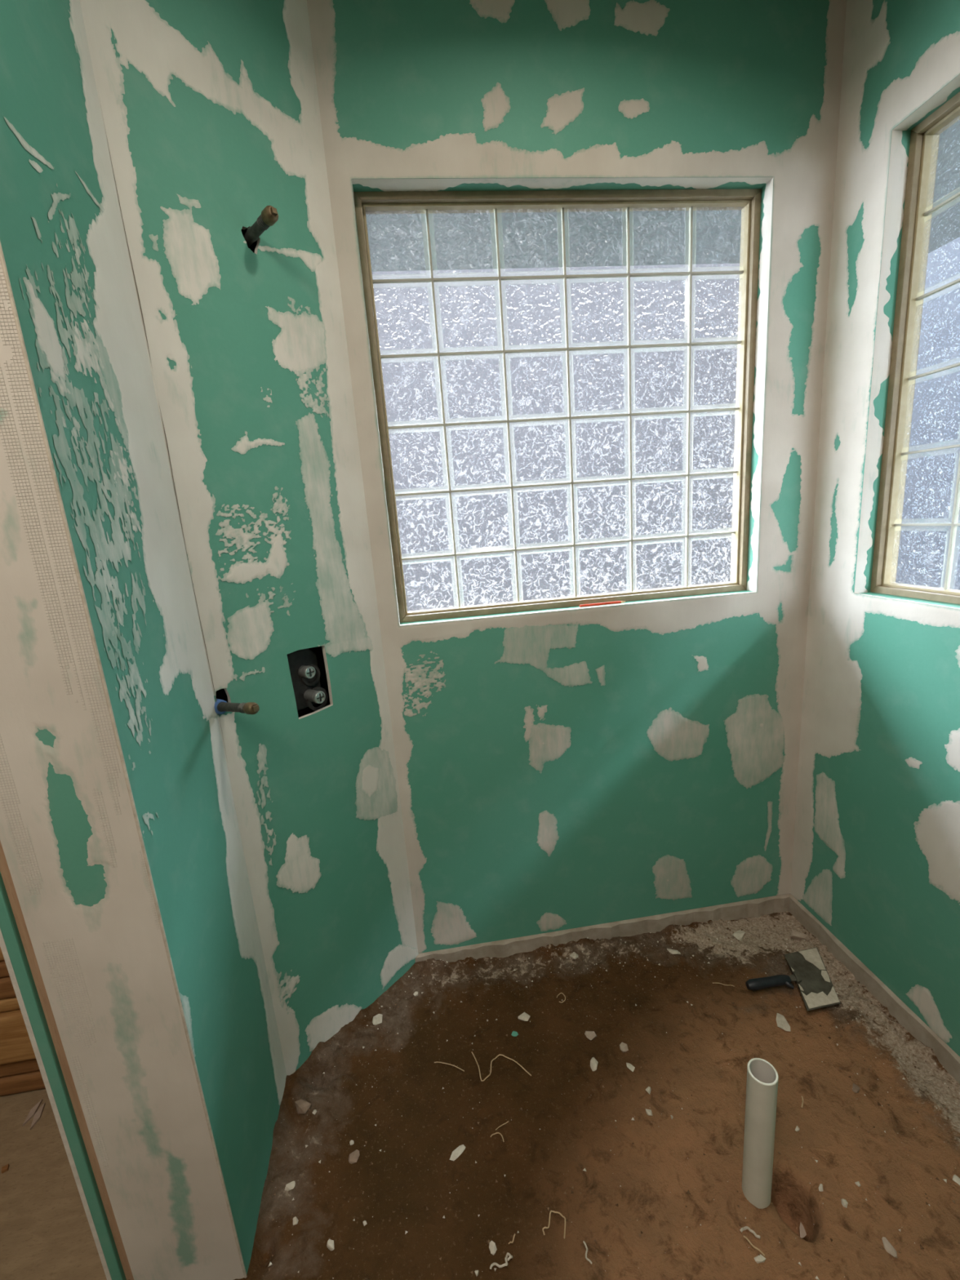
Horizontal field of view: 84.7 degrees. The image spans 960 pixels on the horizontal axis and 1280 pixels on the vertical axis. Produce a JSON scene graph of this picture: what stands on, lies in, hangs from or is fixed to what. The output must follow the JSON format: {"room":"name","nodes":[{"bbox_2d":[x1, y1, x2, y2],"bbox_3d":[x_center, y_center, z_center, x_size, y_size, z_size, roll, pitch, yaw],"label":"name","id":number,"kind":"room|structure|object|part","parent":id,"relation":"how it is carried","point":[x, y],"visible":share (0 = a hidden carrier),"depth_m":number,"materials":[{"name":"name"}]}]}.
{"room":"building under construction","nodes":[
{"label":"building under construction","id":0,"kind":"room"},
{"bbox_2d":[0,946,45,1096],"bbox_3d":[-2.052,-0.072,1.162,2.300,2.940,0.122,-6,13,-6],"label":"wall","id":1,"kind":"structure","parent":0,"point":[20,1071],"depth_m":1.46,"materials":[{"name":"brown wood"}]},
{"bbox_2d":[0,1088,106,1279],"bbox_3d":[-1.788,1.692,0.213,2.313,0.120,3.300,-6,13,-6],"label":"floor","id":2,"kind":"structure","parent":0,"point":[46,1233],"depth_m":1.25,"materials":[{"name":"beige wood"}]},
{"bbox_2d":[1,1164,8,1173],"bbox_3d":[-1.198,1.334,1.328,0.013,0.006,0.013,-12,15,-30],"label":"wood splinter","id":3,"kind":"object","parent":2,"relation":"on","point":[5,1168],"visible":1,"depth_m":1.33,"materials":[{"name":"brown wood"}]},
{"bbox_2d":[22,1098,42,1126],"bbox_3d":[-1.238,1.308,1.457,0.015,0.006,0.065,-7,13,-12],"label":"wood splinter","id":4,"kind":"object","parent":2,"relation":"on","point":[34,1109],"visible":1,"depth_m":1.46,"materials":[{"name":"beige wood"}]},
{"bbox_2d":[30,1102,45,1130],"bbox_3d":[-1.216,1.309,1.447,0.015,0.006,0.067,-10,14,-23],"label":"wood splinter","id":5,"kind":"object","parent":2,"relation":"on","point":[37,1115],"visible":1,"depth_m":1.44,"materials":[{"name":"beige wood"}]},
{"bbox_2d":[0,241,247,1279],"bbox_3d":[-0.733,-0.032,0.836,0.269,3.090,0.104,-6,13,-6],"label":"wall","id":6,"kind":"structure","parent":0,"point":[84,945],"depth_m":0.90,"materials":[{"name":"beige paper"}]},
{"bbox_2d":[0,0,286,1274],"bbox_3d":[-0.627,-0.074,0.991,0.015,3.090,0.391,-6,13,-6],"label":"wall","id":7,"kind":"structure","parent":0,"point":[63,239],"depth_m":0.95,"materials":[{"name":"paint"}]},
{"bbox_2d":[80,0,418,1075],"bbox_3d":[-0.533,-0.178,1.425,0.123,3.090,0.539,5,16,36],"label":"wall","id":8,"kind":"structure","parent":0,"point":[210,109],"depth_m":1.31,"materials":[{"name":"green paint"}]},
{"bbox_2d":[214,698,259,714],"bbox_3d":[-0.581,0.155,1.225,0.222,0.048,0.036,5,15,35],"label":"stub","id":9,"kind":"object","parent":8,"relation":"attached to","point":[221,706],"visible":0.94,"depth_m":1.19,"materials":[{"name":"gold metal"}]},
{"bbox_2d":[243,205,278,248],"bbox_3d":[-0.519,-0.949,1.219,0.170,0.045,0.031,6,16,38],"label":"stub","id":10,"kind":"object","parent":8,"relation":"attached to","point":[268,216],"visible":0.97,"depth_m":1.19,"materials":[{"name":"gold metal"}]},
{"bbox_2d":[287,647,327,716],"bbox_3d":[-0.500,0.110,1.479,0.115,0.240,0.170,5,16,36],"label":"shower valve","id":11,"kind":"object","parent":8,"relation":"attached to","point":[309,695],"visible":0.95,"depth_m":1.48,"materials":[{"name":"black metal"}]},
{"bbox_3d":[-0.543,0.106,1.510,0.008,0.240,0.170,5,16,36],"label":"plate","id":12,"kind":"part","parent":11,"relation":"part of","materials":[{"name":"black plastic"}]},
{"bbox_2d":[306,0,846,962],"bbox_3d":[0.379,-0.285,1.733,1.475,3.150,0.159,-6,13,-6],"label":"wall","id":13,"kind":"structure","parent":0,"point":[566,775],"depth_m":1.70,"materials":[{"name":"green paint"}]},
{"bbox_2d":[353,188,761,622],"bbox_3d":[0.286,-0.708,1.668,1.200,1.205,0.066,-6,13,-6],"label":"window","id":14,"kind":"structure","parent":13,"relation":"in","point":[746,200],"depth_m":1.63,"materials":[{"name":"beige metal"}]},
{"bbox_2d":[579,600,625,607],"bbox_3d":[0.407,-0.119,1.737,0.161,0.008,0.009,-6,13,-7],"label":"pencil","id":15,"kind":"object","parent":13,"relation":"on","point":[617,602],"visible":1,"depth_m":1.73,"materials":[{"name":"red paint"}]},
{"bbox_2d":[234,911,959,1279],"bbox_3d":[-0.695,1.724,0.336,4.695,0.504,3.450,-6,13,-6],"label":"floor","id":16,"kind":"structure","parent":0,"point":[657,1196],"depth_m":1.36,"materials":[{"name":"brown soil"}]},
{"bbox_2d":[284,1181,295,1191],"bbox_3d":[-0.454,1.303,1.256,0.025,0.009,0.018,-6,13,-6],"label":"chip","id":17,"kind":"object","parent":16,"relation":"on","point":[291,1185],"visible":1,"depth_m":1.25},
{"bbox_2d":[293,1216,298,1225],"bbox_3d":[-0.421,1.323,1.198,0.014,0.009,0.012,-6,13,-6],"label":"chip","id":18,"kind":"object","parent":16,"relation":"on","point":[295,1220],"visible":1,"depth_m":1.20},
{"bbox_2d":[294,1099,311,1113],"bbox_3d":[-0.476,1.240,1.401,0.040,0.023,0.034,3,14,28],"label":"stone","id":19,"kind":"object","parent":16,"relation":"on","point":[303,1106],"visible":1,"depth_m":1.40,"materials":[{"name":"beige stone"}]},
{"bbox_2d":[326,1239,333,1250],"bbox_3d":[-0.329,1.342,1.167,0.019,0.013,0.014,-1,13,15],"label":"chip","id":20,"kind":"object","parent":16,"relation":"on","point":[330,1245],"visible":1,"depth_m":1.16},
{"bbox_2d":[348,1149,359,1164],"bbox_3d":[-0.318,1.305,1.329,0.030,0.011,0.027,-6,13,-6],"label":"stone","id":21,"kind":"object","parent":16,"relation":"on","point":[353,1157],"visible":1,"depth_m":1.32,"materials":[{"name":"beige stone"}]},
{"bbox_2d":[372,1013,382,1025],"bbox_3d":[-0.327,1.211,1.678,0.030,0.014,0.035,-6,13,-6],"label":"chip","id":22,"kind":"object","parent":16,"relation":"on","point":[377,1019],"visible":1,"depth_m":1.68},
{"bbox_2d":[434,1061,464,1071],"bbox_3d":[-0.090,1.258,1.557,0.095,0.007,0.011,0,13,18],"label":"string","id":23,"kind":"object","parent":16,"relation":"on","point":[437,1061],"visible":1,"depth_m":1.56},
{"bbox_2d":[449,1144,465,1160],"bbox_3d":[-0.058,1.306,1.340,0.048,0.005,0.020,-15,17,-41],"label":"plaster splinter","id":24,"kind":"object","parent":16,"relation":"on","point":[459,1150],"visible":1,"depth_m":1.34,"materials":[{"name":"white paint"}]},
{"bbox_2d":[488,1240,497,1255],"bbox_3d":[0.028,1.340,1.160,0.016,0.009,0.022,-10,14,-24],"label":"chip","id":25,"kind":"object","parent":16,"relation":"on","point":[492,1247],"visible":1,"depth_m":1.16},
{"bbox_2d":[490,1132,504,1142],"bbox_3d":[0.047,1.292,1.370,0.038,0.006,0.017,1,14,22],"label":"string","id":26,"kind":"object","parent":16,"relation":"on","point":[496,1132],"visible":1,"depth_m":1.37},
{"bbox_2d":[489,1252,512,1269],"bbox_3d":[0.046,1.343,1.134,0.053,0.008,0.018,-9,13,-21],"label":"string","id":27,"kind":"object","parent":16,"relation":"on","point":[508,1253],"visible":1,"depth_m":1.13,"materials":[{"name":"fabric"}]},
{"bbox_2d":[471,1051,531,1081],"bbox_3d":[0.061,1.249,1.554,0.164,0.012,0.098,-6,13,-6],"label":"string","id":28,"kind":"object","parent":16,"relation":"on","point":[472,1051],"visible":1,"depth_m":1.55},
{"bbox_2d":[511,1031,518,1036],"bbox_3d":[0.109,1.229,1.640,0.021,0.003,0.017,1,14,23],"label":"scrap","id":29,"kind":"object","parent":16,"relation":"on","point":[514,1033],"visible":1,"depth_m":1.64,"materials":[{"name":"green paper"}]},
{"bbox_2d":[518,1012,529,1021],"bbox_3d":[0.142,1.212,1.687,0.037,0.012,0.027,-14,16,-36],"label":"chip","id":30,"kind":"object","parent":16,"relation":"on","point":[524,1016],"visible":1,"depth_m":1.69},
{"bbox_2d":[542,1210,565,1239],"bbox_3d":[0.168,1.322,1.191,0.051,0.009,0.050,-1,13,14],"label":"string","id":31,"kind":"object","parent":16,"relation":"on","point":[548,1227],"visible":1,"depth_m":1.19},
{"bbox_2d":[569,951,577,959],"bbox_3d":[0.342,1.144,1.905,0.029,0.012,0.024,-13,15,-35],"label":"chip","id":32,"kind":"object","parent":16,"relation":"on","point":[574,956],"visible":1,"depth_m":1.90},
{"bbox_2d":[582,1240,591,1264],"bbox_3d":[0.232,1.328,1.141,0.012,0.010,0.040,-6,13,-6],"label":"string","id":33,"kind":"object","parent":16,"relation":"on","point":[584,1242],"visible":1,"depth_m":1.14,"materials":[{"name":"fabric"}]},
{"bbox_2d":[584,1031,596,1039],"bbox_3d":[0.341,1.215,1.616,0.035,0.013,0.031,-6,13,-6],"label":"stone","id":34,"kind":"object","parent":16,"relation":"on","point":[591,1035],"visible":1,"depth_m":1.61,"materials":[{"name":"beige stone"}]},
{"bbox_2d":[590,1057,598,1071],"bbox_3d":[0.332,1.236,1.534,0.021,0.012,0.039,1,13,21],"label":"chip","id":35,"kind":"object","parent":16,"relation":"on","point":[593,1063],"visible":1,"depth_m":1.53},
{"bbox_2d":[619,1042,628,1053],"bbox_3d":[0.430,1.220,1.577,0.024,0.014,0.029,-6,13,-6],"label":"stone","id":36,"kind":"object","parent":16,"relation":"on","point":[624,1047],"visible":1,"depth_m":1.57,"materials":[{"name":"beige stone"}]},
{"bbox_2d":[626,1062,635,1071],"bbox_3d":[0.433,1.233,1.520,0.027,0.008,0.016,8,18,44],"label":"chip","id":37,"kind":"object","parent":16,"relation":"on","point":[629,1066],"visible":1,"depth_m":1.52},
{"bbox_2d":[645,1086,651,1093],"bbox_3d":[0.467,1.245,1.455,0.017,0.012,0.014,-13,15,-35],"label":"chip","id":38,"kind":"object","parent":16,"relation":"on","point":[648,1089],"visible":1,"depth_m":1.45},
{"bbox_2d":[645,1108,652,1115],"bbox_3d":[0.451,1.259,1.404,0.015,0.010,0.019,-6,13,-6],"label":"chip","id":39,"kind":"object","parent":16,"relation":"on","point":[649,1112],"visible":1,"depth_m":1.40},
{"bbox_2d":[666,948,680,954],"bbox_3d":[0.700,1.126,1.901,0.046,0.010,0.023,-1,13,13],"label":"flake","id":40,"kind":"object","parent":16,"relation":"on","point":[672,951],"visible":1,"depth_m":1.90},
{"bbox_2d":[732,929,745,940],"bbox_3d":[0.958,1.093,1.951,0.051,0.015,0.035,-14,16,-38],"label":"flake","id":41,"kind":"object","parent":16,"relation":"on","point":[739,935],"visible":1,"depth_m":1.94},
{"bbox_2d":[739,1226,760,1238],"bbox_3d":[0.592,1.298,1.155,0.041,0.009,0.014,1,14,22],"label":"string","id":42,"kind":"object","parent":16,"relation":"on","point":[745,1228],"visible":1,"depth_m":1.16,"materials":[{"name":"fabric"}]},
{"bbox_2d":[743,1235,764,1255],"bbox_3d":[0.589,1.302,1.132,0.005,0.007,0.043,-15,17,-40],"label":"string","id":43,"kind":"object","parent":16,"relation":"on","point":[744,1237],"visible":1,"depth_m":1.13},
{"bbox_2d":[754,1254,765,1263],"bbox_3d":[0.593,1.310,1.113,0.024,0.007,0.012,-6,13,-6],"label":"chip","id":44,"kind":"object","parent":16,"relation":"on","point":[759,1259],"visible":1,"depth_m":1.11,"materials":[{"name":"beige"}]},
{"bbox_2d":[742,1057,778,1208],"bbox_3d":[0.633,1.137,1.195,0.061,0.398,0.062,-6,13,-6],"label":"drain pipe","id":45,"kind":"object","parent":16,"relation":"on","point":[762,1085],"visible":0.86,"depth_m":1.17,"materials":[{"name":"white plastic"}]},
{"bbox_2d":[776,1013,791,1031],"bbox_3d":[0.929,1.172,1.615,0.035,0.010,0.058,0,13,20],"label":"flake","id":46,"kind":"object","parent":16,"relation":"on","point":[781,1021],"visible":1,"depth_m":1.61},
{"bbox_2d":[745,946,840,1011],"bbox_3d":[1.033,1.109,1.728,0.329,0.030,0.208,-6,13,-6],"label":"knife","id":47,"kind":"object","parent":16,"relation":"on","point":[817,990],"visible":1,"depth_m":1.71,"materials":[{"name":"metal"}]},
{"bbox_3d":[1.092,1.110,1.738,0.114,0.012,0.269,-1,13,16],"label":"blade","id":48,"kind":"part","parent":47,"relation":"part of","materials":[{"name":"metal"}]},
{"bbox_2d":[790,929,808,941],"bbox_3d":[1.164,1.079,1.917,0.063,0.023,0.034,0,13,21],"label":"stone","id":49,"kind":"object","parent":16,"relation":"on","point":[795,935],"visible":1,"depth_m":1.91,"materials":[{"name":"beige stone"}]},
{"bbox_2d":[799,1222,806,1238],"bbox_3d":[0.756,1.372,1.226,0.019,0.005,0.048,7,17,41],"label":"chip","id":50,"kind":"object","parent":16,"relation":"on","point":[802,1233],"visible":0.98,"depth_m":1.22,"materials":[{"name":"beige stone"}]},
{"bbox_2d":[818,1183,822,1191],"bbox_3d":[0.792,1.274,1.223,0.009,0.007,0.016,2,14,27],"label":"pebble","id":51,"kind":"object","parent":16,"relation":"on","point":[820,1187],"visible":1,"depth_m":1.22,"materials":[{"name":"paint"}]},
{"bbox_2d":[840,1198,848,1208],"bbox_3d":[0.826,1.275,1.192,0.012,0.010,0.014,2,14,26],"label":"chip","id":52,"kind":"object","parent":16,"relation":"on","point":[844,1202],"visible":1,"depth_m":1.19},
{"bbox_2d":[852,1083,859,1093],"bbox_3d":[1.014,1.210,1.420,0.024,0.010,0.017,-14,16,-38],"label":"stone","id":53,"kind":"object","parent":16,"relation":"on","point":[855,1088],"visible":1,"depth_m":1.42,"materials":[{"name":"beige stone"}]},
{"bbox_2d":[881,1236,897,1257],"bbox_3d":[0.868,1.290,1.116,0.020,0.005,0.033,-9,13,-21],"label":"flake","id":54,"kind":"object","parent":16,"relation":"on","point":[888,1246],"visible":1,"depth_m":1.11,"materials":[{"name":"beige stone"}]},
{"bbox_2d":[952,1174,959,1185],"bbox_3d":[1.105,1.249,1.216,0.016,0.006,0.018,-12,15,-30],"label":"flake","id":55,"kind":"object","parent":16,"relation":"on","point":[955,1178],"visible":1,"depth_m":1.22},
{"bbox_2d":[788,0,959,1084],"bbox_3d":[1.367,-0.019,0.211,0.159,3.150,3.210,-6,13,-6],"label":"wall","id":56,"kind":"structure","parent":0,"point":[875,877],"depth_m":1.53,"materials":[{"name":"green paint"}]},
{"bbox_2d":[870,91,959,604],"bbox_3d":[1.268,-0.614,0.916,0.066,1.205,1.200,-6,13,-6],"label":"window","id":57,"kind":"structure","parent":56,"relation":"in","point":[918,210],"depth_m":1.44,"materials":[{"name":"beige metal"}]},
{"bbox_3d":[-1.798,-0.031,1.561,2.920,3.250,0.070,-6,13,-6],"label":"wall","id":58,"kind":"structure","parent":0,"visible":0},
{"bbox_2d":[365,119,959,271],"bbox_3d":[-0.711,-1.748,1.982,6.500,0.150,1.195,-6,13,-6],"label":"trim","id":59,"kind":"structure","parent":58,"relation":"attached to","point":[458,241],"depth_m":2.42,"materials":[{"name":"clear glass"}]},
{"label":"outside","id":60,"kind":"structure","parent":0,"visible":0},
{"bbox_3d":[7.384,2.087,-2.971,10.300,0.150,12.050,-6,13,-6],"label":"ground","id":61,"kind":"structure","parent":60,"visible":0},
{"bbox_2d":[895,236,959,590],"bbox_3d":[7.958,-2.348,0.254,0.400,7.100,20.000,-6,13,-6],"label":"wall","id":62,"kind":"structure","parent":61,"relation":"on","point":[931,481],"depth_m":7.90,"materials":[{"name":"glass"}]},
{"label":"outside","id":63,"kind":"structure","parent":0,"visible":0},
{"bbox_3d":[2.561,-0.067,8.312,25.000,0.150,11.950,-6,13,-6],"label":"ground","id":64,"kind":"structure","parent":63,"visible":0},
{"bbox_2d":[372,262,739,611],"bbox_3d":[-0.906,-3.216,9.433,15.000,6.100,0.400,-6,13,-6],"label":"wall","id":65,"kind":"structure","parent":64,"relation":"on","point":[468,313],"depth_m":9.42,"materials":[{"name":"clear glass"}]}
]}

